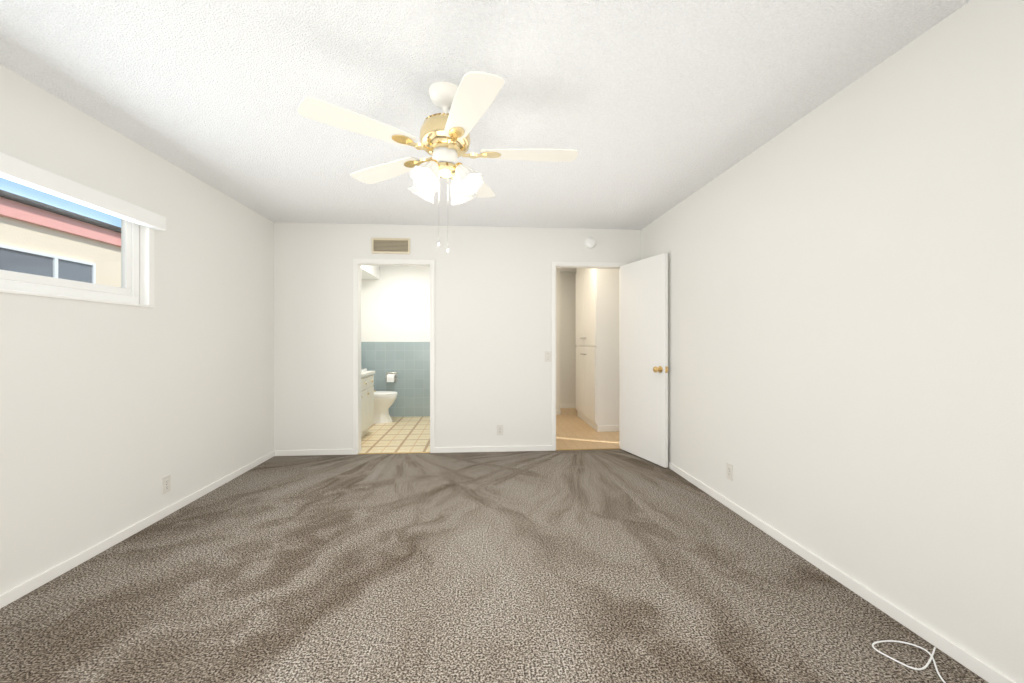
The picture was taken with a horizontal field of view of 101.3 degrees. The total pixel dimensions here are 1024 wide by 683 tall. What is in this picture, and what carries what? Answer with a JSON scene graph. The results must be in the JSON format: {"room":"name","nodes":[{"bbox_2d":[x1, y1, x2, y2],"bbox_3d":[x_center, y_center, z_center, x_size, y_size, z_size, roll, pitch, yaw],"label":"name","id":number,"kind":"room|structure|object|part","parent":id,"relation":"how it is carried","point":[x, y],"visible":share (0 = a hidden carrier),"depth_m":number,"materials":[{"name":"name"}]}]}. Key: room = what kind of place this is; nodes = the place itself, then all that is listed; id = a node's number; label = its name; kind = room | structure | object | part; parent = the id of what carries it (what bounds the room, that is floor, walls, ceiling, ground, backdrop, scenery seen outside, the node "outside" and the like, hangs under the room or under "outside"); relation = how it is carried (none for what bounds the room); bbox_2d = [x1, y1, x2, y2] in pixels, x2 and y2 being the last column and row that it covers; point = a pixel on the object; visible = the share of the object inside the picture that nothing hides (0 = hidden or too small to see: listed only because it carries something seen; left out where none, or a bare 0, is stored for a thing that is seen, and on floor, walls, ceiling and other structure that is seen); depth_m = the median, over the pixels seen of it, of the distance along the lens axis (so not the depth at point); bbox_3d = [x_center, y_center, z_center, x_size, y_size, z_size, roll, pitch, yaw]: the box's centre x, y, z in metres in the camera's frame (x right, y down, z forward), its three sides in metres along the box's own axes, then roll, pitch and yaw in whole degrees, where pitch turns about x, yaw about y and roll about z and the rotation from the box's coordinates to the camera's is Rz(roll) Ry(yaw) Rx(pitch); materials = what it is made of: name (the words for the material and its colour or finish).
{"room":"empty bedroom","nodes":[
{"label":"empty bedroom","id":0,"kind":"room"},
{"bbox_2d":[0,64,273,594],"bbox_3d":[-2.371,-0.025,1.787,0.160,2.440,5.440,0,0,-4],"label":"wall","id":1,"kind":"structure","parent":0,"point":[112,416],"depth_m":2.56,"materials":[{"name":"white paint"}]},
{"bbox_2d":[0,178,153,307],"bbox_3d":[-2.337,-0.531,1.775,0.115,0.623,1.980,0,0,-4],"label":"window","id":2,"kind":"structure","parent":1,"relation":"in","point":[128,292],"depth_m":2.44,"materials":[{"name":"white plastic"}]},
{"bbox_2d":[0,152,165,230],"bbox_3d":[-2.243,-0.778,1.749,0.068,0.090,2.065,0,0,-4],"label":"window valance","id":3,"kind":"object","parent":2,"relation":"attached to","point":[16,170],"visible":1,"depth_m":2.15,"materials":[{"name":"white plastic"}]},
{"bbox_2d":[0,450,275,608],"bbox_3d":[-2.285,1.166,1.814,0.015,0.058,5.160,0,0,-4],"label":"baseboard","id":4,"kind":"structure","parent":1,"relation":"attached to","point":[17,592],"depth_m":2.44,"materials":[{"name":"white paint"}]},
{"bbox_2d":[162,475,170,494],"bbox_3d":[-2.369,0.980,2.881,0.008,0.114,0.070,0,0,-4],"label":"outlet","id":5,"kind":"object","parent":1,"relation":"attached to","point":[166,484],"visible":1,"depth_m":2.88,"materials":[{"name":"white plastic"}]},
{"bbox_2d":[361,266,379,278],"bbox_3d":[-2.200,-1.115,5.586,0.370,0.260,2.110,0,0,-4],"label":"soffit","id":6,"kind":"structure","parent":0,"point":[370,272],"depth_m":6.27,"materials":[{"name":"white paint"}]},
{"bbox_2d":[360,416,429,452],"bbox_3d":[-1.557,1.245,5.634,1.900,0.100,2.350,0,0,-4],"label":"floor","id":7,"kind":"structure","parent":0,"point":[404,434],"depth_m":5.28,"materials":[{"name":"beige tile"}]},
{"bbox_2d":[361,371,375,437],"bbox_3d":[-2.040,0.730,5.042,0.580,0.930,0.978,0,0,-4],"label":"bathroom vanity","id":8,"kind":"object","parent":7,"relation":"on","point":[367,399],"visible":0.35,"depth_m":5.21,"materials":[{"name":"white paint"}]},
{"bbox_2d":[361,368,397,423],"bbox_3d":[-2.059,0.802,6.223,0.711,0.785,0.510,0,0,-4],"label":"toilet","id":9,"kind":"object","parent":7,"relation":"on","point":[384,401],"visible":0.52,"depth_m":6.13,"materials":[{"name":"white ceramic"}]},
{"bbox_3d":[-1.962,0.777,6.230,0.517,0.044,0.376,0,0,-4],"label":"seat","id":10,"kind":"part","parent":9,"relation":"part of","materials":[{"name":"white plastic"}]},
{"bbox_2d":[274,222,640,449],"bbox_3d":[-0.528,-0.025,4.593,3.935,2.440,0.120,0,0,-4],"label":"wall","id":11,"kind":"structure","parent":0,"point":[493,317],"depth_m":4.53,"materials":[{"name":"white paint"}]},
{"bbox_2d":[276,449,352,455],"bbox_3d":[-2.067,1.166,4.411,0.779,0.058,0.012,0,0,-4],"label":"baseboard","id":12,"kind":"structure","parent":11,"relation":"attached to","point":[327,451],"depth_m":4.41,"materials":[{"name":"white paint"}]},
{"bbox_2d":[372,238,409,253],"bbox_3d":[-1.289,-1.018,4.468,0.400,0.165,0.015,0,0,-4],"label":"air vent","id":13,"kind":"object","parent":11,"relation":"in","point":[390,245],"visible":1,"depth_m":4.47,"materials":[{"name":"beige metal"}]},
{"bbox_2d":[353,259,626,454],"bbox_3d":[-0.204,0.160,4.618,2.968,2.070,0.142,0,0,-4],"label":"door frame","id":14,"kind":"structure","parent":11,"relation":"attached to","point":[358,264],"depth_m":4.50,"materials":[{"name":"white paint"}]},
{"bbox_2d":[620,253,668,467],"bbox_3d":[1.328,0.175,4.293,0.179,2.015,0.765,0,0,-19],"label":"hall door","id":15,"kind":"structure","parent":14,"relation":"attached to","point":[644,368],"depth_m":4.21,"materials":[{"name":"white paint"}]},
{"bbox_3d":[1.434,0.265,3.980,0.179,0.064,0.105,0,0,-19],"label":"knob","id":16,"kind":"part","parent":15,"relation":"part of","materials":[{"name":"gold metal"}]},
{"bbox_2d":[434,445,551,452],"bbox_3d":[-0.197,1.166,4.552,1.270,0.058,0.012,0,0,-4],"label":"baseboard","id":17,"kind":"structure","parent":11,"relation":"attached to","point":[541,447],"depth_m":4.55,"materials":[{"name":"white paint"}]},
{"bbox_2d":[497,425,502,434],"bbox_3d":[-0.130,0.960,4.559,0.070,0.114,0.008,0,0,-4],"label":"outlet","id":18,"kind":"object","parent":11,"relation":"attached to","point":[499,429],"visible":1,"depth_m":4.56,"materials":[{"name":"white plastic"}]},
{"bbox_2d":[545,351,550,361],"bbox_3d":[0.395,0.165,4.592,0.070,0.114,0.021,0,0,-4],"label":"light switch","id":19,"kind":"object","parent":11,"relation":"attached to","point":[547,356],"visible":1,"depth_m":4.60,"materials":[{"name":"white plastic"}]},
{"bbox_2d":[584,237,595,248],"bbox_3d":[0.863,-1.088,4.618,0.132,0.132,0.040,0,0,-4],"label":"smoke detector","id":20,"kind":"object","parent":11,"relation":"attached to","point":[589,242],"visible":1,"depth_m":4.60,"materials":[{"name":"white plastic"}]},
{"bbox_2d":[361,266,560,409],"bbox_3d":[-0.843,-0.025,6.811,3.260,2.440,0.130,0,0,-4],"label":"wall","id":21,"kind":"structure","parent":0,"point":[395,303],"depth_m":6.68,"materials":[{"name":"white paint"}]},
{"bbox_2d":[361,342,429,416],"bbox_3d":[-1.636,0.600,6.681,1.660,1.190,0.010,0,0,-4],"label":"tile","id":22,"kind":"structure","parent":21,"relation":"attached to","point":[408,363],"depth_m":6.67,"materials":[{"name":"teal tile"}]},
{"bbox_2d":[385,372,396,381],"bbox_3d":[-1.901,0.565,6.605,0.170,0.150,0.103,0,0,-4],"label":"toilet paper holder","id":23,"kind":"object","parent":22,"relation":"attached to","point":[391,377],"visible":1,"depth_m":6.59,"materials":[{"name":"white paper"}]},
{"bbox_2d":[0,0,970,271],"bbox_3d":[-0.325,-1.305,3.390,4.480,0.120,8.330,0,0,-4],"label":"ceiling","id":24,"kind":"structure","parent":0,"point":[650,110],"depth_m":2.02,"materials":[{"name":"white paint"}]},
{"bbox_2d":[298,71,577,252],"bbox_3d":[-0.284,-0.845,2.093,1.232,0.800,1.284,0,0,-4],"label":"ceiling fan","id":25,"kind":"object","parent":24,"relation":"hanging from","point":[445,134],"visible":1,"depth_m":1.99,"materials":[{"name":"white"}]},
{"bbox_3d":[-0.392,-0.799,1.982,0.150,0.117,0.148,0,-36,29],"label":"lamp shade","id":26,"kind":"part","parent":25,"relation":"part of","materials":[{"name":"white glass"}]},
{"bbox_3d":[-0.333,-1.034,2.091,0.250,0.183,0.250,0,0,-4],"label":"motor","id":27,"kind":"part","parent":25,"relation":"part of","materials":[{"name":"gold metal"}]},
{"bbox_3d":[-0.273,-0.799,2.200,0.150,0.117,0.148,0,36,29],"label":"lamp shade","id":28,"kind":"part","parent":25,"relation":"part of","materials":[{"name":"white glass"}]},
{"bbox_3d":[-0.224,-0.799,2.031,0.148,0.117,0.150,-40,-18,23],"label":"lamp shade","id":29,"kind":"part","parent":25,"relation":"part of","materials":[{"name":"white glass"}]},
{"bbox_2d":[0,449,987,682],"bbox_3d":[-0.344,1.245,1.879,4.215,0.100,5.320,0,0,-4],"label":"floor","id":30,"kind":"structure","parent":0,"point":[594,566],"depth_m":2.00,"materials":[{"name":"grey carpet"}]},
{"bbox_2d":[872,640,945,682],"bbox_3d":[1.521,1.189,1.245,0.307,0.009,0.857,0,0,-4],"label":"cable","id":31,"kind":"object","parent":30,"relation":"on","point":[928,662],"depth_m":1.59,"materials":[{"name":"white plastic"}]},
{"bbox_2d":[561,272,575,403],"bbox_3d":[0.394,-0.025,7.561,2.160,2.440,0.120,0,0,-4],"label":"wall","id":32,"kind":"structure","parent":0,"point":[565,337],"depth_m":7.55,"materials":[{"name":"white paint"}]},
{"bbox_2d":[560,404,575,407],"bbox_3d":[0.464,1.156,7.500,2.050,0.078,0.012,0,0,-4],"label":"baseboard","id":33,"kind":"structure","parent":32,"relation":"attached to","point":[561,405],"depth_m":7.53,"materials":[{"name":"white paint"}]},
{"bbox_2d":[556,408,619,448],"bbox_3d":[0.567,1.245,6.125,2.290,0.100,3.010,0,0,-4],"label":"floor","id":34,"kind":"structure","parent":0,"point":[574,430],"depth_m":5.34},
{"bbox_2d":[358,448,619,453],"bbox_3d":[-0.200,1.192,4.569,2.872,0.006,0.030,0,0,-4],"label":"threshold","id":35,"kind":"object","parent":34,"relation":"on","point":[429,452],"depth_m":4.50,"materials":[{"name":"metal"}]},
{"bbox_2d":[576,268,618,431],"bbox_3d":[1.308,-0.023,6.170,0.559,2.436,1.170,0,0,-4],"label":"linen cabinet","id":36,"kind":"object","parent":34,"relation":"on","point":[597,347],"visible":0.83,"depth_m":5.59,"materials":[{"name":"white paint"}]},
{"bbox_2d":[598,425,618,431],"bbox_3d":[1.382,1.156,5.583,0.498,0.078,0.012,0,0,-4],"label":"baseboard","id":37,"kind":"structure","parent":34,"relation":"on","point":[608,428],"depth_m":5.57,"materials":[{"name":"white paint"}]},
{"bbox_2d":[641,0,1023,682],"bbox_3d":[1.693,-0.025,2.093,0.120,2.440,5.440,0,0,-4],"label":"wall","id":38,"kind":"structure","parent":0,"point":[847,330],"depth_m":1.86,"materials":[{"name":"white paint"}]},
{"bbox_2d":[726,462,732,480],"bbox_3d":[1.560,0.933,3.012,0.008,0.114,0.070,0,0,-4],"label":"outlet","id":39,"kind":"object","parent":38,"relation":"attached to","point":[729,471],"visible":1,"depth_m":3.01,"materials":[{"name":"white plastic"}]},
{"bbox_2d":[668,461,1016,682],"bbox_3d":[1.624,1.166,2.108,0.015,0.058,5.160,0,0,-4],"label":"baseboard","id":40,"kind":"structure","parent":38,"relation":"attached to","point":[972,663],"depth_m":1.90,"materials":[{"name":"white paint"}]},
{"label":"outside","id":41,"kind":"structure","parent":0,"visible":0},
{"bbox_2d":[0,190,120,287],"bbox_3d":[-3.970,0.200,4.716,2.590,3.290,22.000,0,0,-4],"label":"neighboring building","id":42,"kind":"structure","parent":41,"point":[69,246],"depth_m":4.59,"materials":[{"name":"beige paint"}]}
]}

